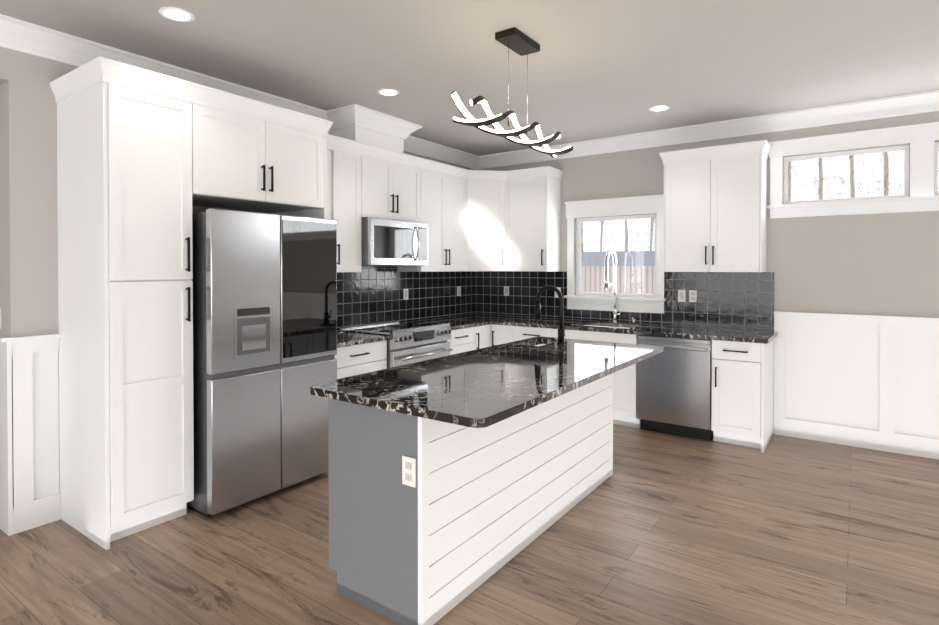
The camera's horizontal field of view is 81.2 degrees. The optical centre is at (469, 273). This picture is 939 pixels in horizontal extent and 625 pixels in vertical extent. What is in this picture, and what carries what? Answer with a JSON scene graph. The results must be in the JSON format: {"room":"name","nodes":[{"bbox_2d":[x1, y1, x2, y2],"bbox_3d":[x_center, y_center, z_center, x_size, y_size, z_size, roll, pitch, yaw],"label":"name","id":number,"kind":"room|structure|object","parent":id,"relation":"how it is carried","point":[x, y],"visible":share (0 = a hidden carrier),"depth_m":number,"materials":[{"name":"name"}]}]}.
{"room":"kitchen","nodes":[
{"label":"kitchen","id":0,"kind":"room"},
{"bbox_2d":[0,84,3,335],"bbox_3d":[-3.768,0.024,3.980,2.820,2.830,0.120,0,1,35],"label":"wall","id":1,"kind":"structure","parent":0,"point":[1,263],"depth_m":3.10,"materials":[{"name":"grey paint"}]},
{"bbox_2d":[0,47,474,492],"bbox_3d":[-2.569,0.032,3.128,0.120,2.830,9.000,0,1,35],"label":"wall","id":2,"kind":"structure","parent":0,"point":[30,209],"depth_m":3.12,"materials":[{"name":"grey paint"}]},
{"bbox_2d":[0,14,343,130],"bbox_3d":[-3.123,-1.304,2.098,0.150,0.135,6.680,0,1,35],"label":"crown molding","id":3,"kind":"structure","parent":2,"relation":"attached to","point":[19,35],"depth_m":3.30,"materials":[{"name":"white paint"}]},
{"bbox_2d":[198,84,325,214],"bbox_3d":[-1.611,-0.798,3.805,0.648,0.637,0.975,0,1,35],"label":"upper cabinet","id":4,"kind":"object","parent":2,"relation":"attached to","point":[254,155],"depth_m":3.59,"materials":[{"name":"white paint"}]},
{"bbox_2d":[326,134,333,219],"bbox_3d":[-1.332,-0.567,4.482,0.323,1.111,0.404,0,1,35],"label":"panel","id":5,"kind":"object","parent":2,"relation":"attached to","point":[330,138],"depth_m":4.49,"materials":[{"name":"white paint"}]},
{"bbox_2d":[334,136,361,271],"bbox_3d":[-1.142,-0.570,4.751,0.323,1.111,0.377,0,1,35],"label":"upper cabinet","id":6,"kind":"object","parent":2,"relation":"attached to","point":[347,153],"depth_m":4.64,"materials":[{"name":"white paint"}]},
{"bbox_2d":[329,126,403,152],"bbox_3d":[-0.937,-1.267,5.017,0.342,0.268,0.608,0,1,35],"label":"cover","id":7,"kind":"object","parent":6,"relation":"on","point":[367,136],"visible":0.29,"depth_m":4.83,"materials":[{"name":"white paint"}]},
{"bbox_2d":[362,143,417,221],"bbox_3d":[-0.839,-0.814,5.175,0.323,0.631,0.792,0,1,35],"label":"upper cabinet","id":8,"kind":"object","parent":2,"relation":"attached to","point":[389,177],"depth_m":5.04,"materials":[{"name":"white paint"}]},
{"bbox_2d":[362,217,427,265],"bbox_3d":[-0.779,-0.284,5.136,0.470,0.423,0.783,0,1,35],"label":"microwave","id":9,"kind":"object","parent":8,"relation":"attached to","point":[388,242],"visible":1,"depth_m":4.94,"materials":[{"name":"silver metal"}]},
{"bbox_2d":[397,157,469,271],"bbox_3d":[-0.368,-0.581,5.807,0.365,1.111,0.903,0,1,35],"label":"upper cabinet","id":10,"kind":"object","parent":2,"relation":"attached to","point":[443,189],"depth_m":5.71,"materials":[{"name":"white paint"}]},
{"bbox_2d":[404,140,479,169],"bbox_3d":[-0.390,-1.343,5.958,0.150,0.135,1.560,0,1,35],"label":"crown molding","id":11,"kind":"structure","parent":2,"relation":"attached to","point":[429,149],"depth_m":6.14,"materials":[{"name":"white paint"}]},
{"bbox_2d":[470,170,505,270],"bbox_3d":[0.157,-0.585,6.283,0.672,1.111,0.686,0,1,35],"label":"upper cabinet","id":12,"kind":"object","parent":2,"relation":"attached to","point":[487,187],"depth_m":6.10,"materials":[{"name":"white paint"}]},
{"bbox_2d":[0,424,938,624],"bbox_3d":[-0.801,1.483,2.075,10.000,0.050,9.300,0,1,35],"label":"floor","id":13,"kind":"structure","parent":0,"point":[657,528],"depth_m":2.80,"materials":[{"name":"brown wood"}]},
{"bbox_2d":[54,56,197,549],"bbox_3d":[-2.026,0.168,3.229,0.648,2.557,0.461,0,1,35],"label":"tall cabinet","id":14,"kind":"object","parent":13,"relation":"on","point":[147,160],"depth_m":3.03,"materials":[{"name":"white paint"}]},
{"bbox_2d":[186,208,336,516],"bbox_3d":[-1.532,0.528,3.767,0.781,1.825,0.937,0,1,35],"label":"refrigerator","id":15,"kind":"object","parent":13,"relation":"on","point":[264,319],"visible":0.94,"depth_m":3.41,"materials":[{"name":"silver metal"}]},
{"bbox_2d":[335,331,388,378],"bbox_3d":[-1.122,0.976,4.502,0.662,0.915,0.654,0,1,35],"label":"base cabinet","id":16,"kind":"object","parent":13,"relation":"on","point":[357,353],"depth_m":4.37,"materials":[{"name":"white paint"}]},
{"bbox_2d":[339,322,452,367],"bbox_3d":[-0.653,0.949,5.059,0.727,0.958,0.787,0,1,35],"label":"range","id":17,"kind":"object","parent":13,"relation":"on","point":[410,343],"visible":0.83,"depth_m":4.86,"materials":[{"name":"silver metal"}]},
{"bbox_2d":[405,318,490,354],"bbox_3d":[-0.251,0.964,5.734,0.660,0.915,0.767,0,1,35],"label":"base cabinet","id":18,"kind":"object","parent":13,"relation":"on","point":[467,334],"depth_m":5.64,"materials":[{"name":"white paint"}]},
{"bbox_2d":[337,266,476,329],"bbox_3d":[-0.756,0.215,5.580,0.008,0.581,2.850,0,1,35],"label":"tile backsplash","id":19,"kind":"structure","parent":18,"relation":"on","point":[370,295],"depth_m":5.63,"materials":[{"name":"black tile"}]},
{"bbox_2d":[403,289,407,299],"bbox_3d":[-0.661,0.212,5.700,0.007,0.115,0.070,0,1,35],"label":"electrical outlet plate","id":20,"kind":"object","parent":19,"relation":"attached to","point":[405,291],"depth_m":5.69,"materials":[{"name":"white plastic"}]},
{"bbox_2d":[457,286,460,295],"bbox_3d":[-0.124,0.204,6.459,0.007,0.115,0.070,0,1,35],"label":"electrical outlet plate","id":21,"kind":"object","parent":19,"relation":"attached to","point":[458,287],"depth_m":6.45,"materials":[{"name":"white plastic"}]},
{"bbox_2d":[320,340,612,624],"bbox_3d":[0.175,0.999,3.250,0.614,0.895,2.147,0,1,35],"label":"kitchen island","id":22,"kind":"object","parent":13,"relation":"on","point":[455,479],"depth_m":2.45,"materials":[{"name":"white paint"}]},
{"bbox_2d":[310,340,657,431],"bbox_3d":[0.264,0.535,3.155,0.990,0.035,2.170,0,1,35],"label":"island countertop","id":23,"kind":"structure","parent":22,"relation":"on","point":[479,390],"depth_m":2.66,"materials":[{"name":"black stone"}]},
{"bbox_2d":[534,285,564,343],"bbox_3d":[0.600,0.295,4.046,0.245,0.424,0.096,0,1,35],"label":"island faucet","id":24,"kind":"object","parent":23,"relation":"on","point":[561,332],"visible":1,"depth_m":3.98,"materials":[{"name":"black metal"}]},
{"bbox_2d":[447,314,777,452],"bbox_3d":[1.216,0.966,5.549,3.268,0.915,0.686,0,1,35],"label":"base cabinet","id":25,"kind":"object","parent":13,"relation":"on","point":[742,387],"depth_m":4.65,"materials":[{"name":"white paint"}]},
{"bbox_2d":[600,249,635,323],"bbox_3d":[1.458,0.127,5.557,0.380,0.760,0.290,0,1,35],"label":"sink faucet","id":26,"kind":"object","parent":25,"relation":"on","point":[606,281],"visible":1,"depth_m":5.62,"materials":[{"name":"silver metal"}]},
{"bbox_2d":[477,271,773,330],"bbox_3d":[1.400,0.241,5.829,3.240,0.526,0.008,0,1,35],"label":"tile backsplash","id":27,"kind":"structure","parent":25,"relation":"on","point":[729,300],"depth_m":5.38,"materials":[{"name":"black tile"}]},
{"bbox_2d":[504,286,508,295],"bbox_3d":[0.438,0.203,6.500,0.070,0.115,0.007,0,1,35],"label":"electrical outlet plate","id":28,"kind":"object","parent":27,"relation":"attached to","point":[506,288],"depth_m":6.50,"materials":[{"name":"white plastic"}]},
{"bbox_2d":[678,290,685,301],"bbox_3d":[2.071,0.215,5.344,0.070,0.115,0.007,0,1,35],"label":"electrical outlet plate","id":29,"kind":"object","parent":27,"relation":"attached to","point":[682,295],"depth_m":5.34,"materials":[{"name":"white plastic"}]},
{"bbox_2d":[689,290,696,301],"bbox_3d":[2.155,0.216,5.284,0.070,0.115,0.007,0,1,35],"label":"electrical outlet plate","id":30,"kind":"object","parent":27,"relation":"attached to","point":[692,293],"depth_m":5.28,"materials":[{"name":"white plastic"}]},
{"bbox_2d":[637,335,712,440],"bbox_3d":[1.934,0.991,5.021,0.626,0.874,0.582,0,1,35],"label":"dishwasher","id":31,"kind":"object","parent":13,"relation":"on","point":[674,387],"visible":0.88,"depth_m":4.77,"materials":[{"name":"silver metal"}]},
{"bbox_2d":[0,0,938,155],"bbox_3d":[-0.801,-1.397,2.046,10.000,0.050,9.300,0,1,35],"label":"ceiling","id":32,"kind":"structure","parent":0,"point":[598,69],"depth_m":3.44,"materials":[{"name":"grey paint"}]},
{"bbox_2d":[158,7,194,21],"bbox_3d":[-1.555,-1.377,2.912,0.169,0.006,0.169,0,1,-10],"label":"recessed light","id":33,"kind":"object","parent":32,"relation":"in","point":[177,14],"depth_m":2.90,"materials":[{"name":"white paint"}]},
{"bbox_2d":[340,104,423,145],"bbox_3d":[-0.752,-1.333,4.885,0.140,0.135,0.860,0,1,35],"label":"crown molding","id":34,"kind":"structure","parent":32,"relation":"attached to","point":[353,114],"depth_m":4.81,"materials":[{"name":"white paint"}]},
{"bbox_2d":[377,88,399,95],"bbox_3d":[-0.620,-1.390,4.198,0.169,0.006,0.169,0,1,-10],"label":"recessed light","id":35,"kind":"object","parent":32,"relation":"in","point":[386,92],"depth_m":4.19,"materials":[{"name":"white paint"}]},
{"bbox_2d":[451,27,572,157],"bbox_3d":[0.288,-1.075,3.226,0.174,0.616,1.173,0,1,35],"label":"pendant light","id":36,"kind":"object","parent":32,"relation":"hanging from","point":[517,41],"visible":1,"depth_m":3.14,"materials":[{"name":"black metal"},{"name":"white acrylic"}]},
{"bbox_2d":[649,105,669,110],"bbox_3d":[1.600,-1.394,4.616,0.169,0.006,0.169,0,1,-10],"label":"recessed light","id":37,"kind":"object","parent":32,"relation":"in","point":[659,107],"depth_m":4.61,"materials":[{"name":"white paint"}]},
{"bbox_2d":[478,111,938,330],"bbox_3d":[2.934,0.015,4.844,7.120,2.830,0.160,0,1,35],"label":"wall","id":38,"kind":"structure","parent":0,"point":[883,264],"depth_m":4.66,"materials":[{"name":"grey paint"}]},
{"bbox_2d":[506,166,561,271],"bbox_3d":[0.675,-0.584,6.112,0.572,1.111,0.367,0,1,35],"label":"upper cabinet","id":39,"kind":"object","parent":38,"relation":"attached to","point":[533,195],"depth_m":5.98,"materials":[{"name":"white paint"}]},
{"bbox_2d":[576,214,656,297],"bbox_3d":[1.561,-0.185,5.814,0.893,0.848,0.060,0,1,35],"label":"window unit","id":40,"kind":"structure","parent":38,"relation":"in","point":[579,221],"depth_m":5.84,"materials":[{"name":"white plastic"}]},
{"bbox_2d":[480,90,938,168],"bbox_3d":[2.897,-1.331,4.682,6.990,0.135,0.125,0,1,35],"label":"crown molding","id":41,"kind":"structure","parent":38,"relation":"attached to","point":[922,102],"depth_m":4.98,"materials":[{"name":"white paint"}]},
{"bbox_2d":[662,140,769,271],"bbox_3d":[2.246,-0.573,5.027,0.817,1.111,0.323,0,1,35],"label":"upper cabinet","id":42,"kind":"object","parent":38,"relation":"attached to","point":[715,208],"depth_m":4.87,"materials":[{"name":"white paint"}]},
{"bbox_2d":[564,122,938,313],"bbox_3d":[3.147,-0.385,4.555,5.137,1.575,0.056,0,1,35],"label":"window trim","id":43,"kind":"structure","parent":38,"relation":"in","point":[920,138],"depth_m":4.75,"materials":[{"name":"white paint"}]},
{"bbox_2d":[783,145,909,203],"bbox_3d":[3.179,-0.823,4.662,0.878,0.428,0.060,0,1,35],"label":"window unit","id":44,"kind":"structure","parent":38,"relation":"in","point":[902,147],"depth_m":4.63,"materials":[{"name":"white plastic"}]},
{"bbox_2d":[934,142,938,194],"bbox_3d":[4.015,-0.817,4.070,0.878,0.428,0.060,0,1,35],"label":"window unit","id":45,"kind":"structure","parent":38,"relation":"in","point":[936,144],"depth_m":4.29,"materials":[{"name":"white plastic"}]},
{"label":"outside","id":46,"kind":"structure","parent":0,"visible":0},
{"bbox_2d":[581,148,938,293],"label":"window","id":47,"kind":"structure","parent":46,"point":[843,177],"depth_m":11.90,"materials":[{"name":"grey"}]},
{"bbox_3d":[3.288,0.073,-0.920,0.120,2.830,9.160,0,1,35],"label":"wall","id":48,"kind":"structure","parent":0,"visible":0},
{"bbox_2d":[0,335,23,535],"bbox_3d":[-3.744,0.892,3.876,2.988,1.095,0.060,0,1,35],"label":"wainscoting","id":49,"kind":"structure","parent":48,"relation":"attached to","point":[11,348],"depth_m":3.05,"materials":[{"name":"white paint"}]},
{"bbox_2d":[773,311,938,458],"bbox_3d":[4.246,0.893,3.796,3.758,1.095,0.048,0,1,35],"label":"wainscoting","id":50,"kind":"structure","parent":48,"relation":"attached to","point":[867,381],"depth_m":4.53,"materials":[{"name":"white paint"}]}
]}

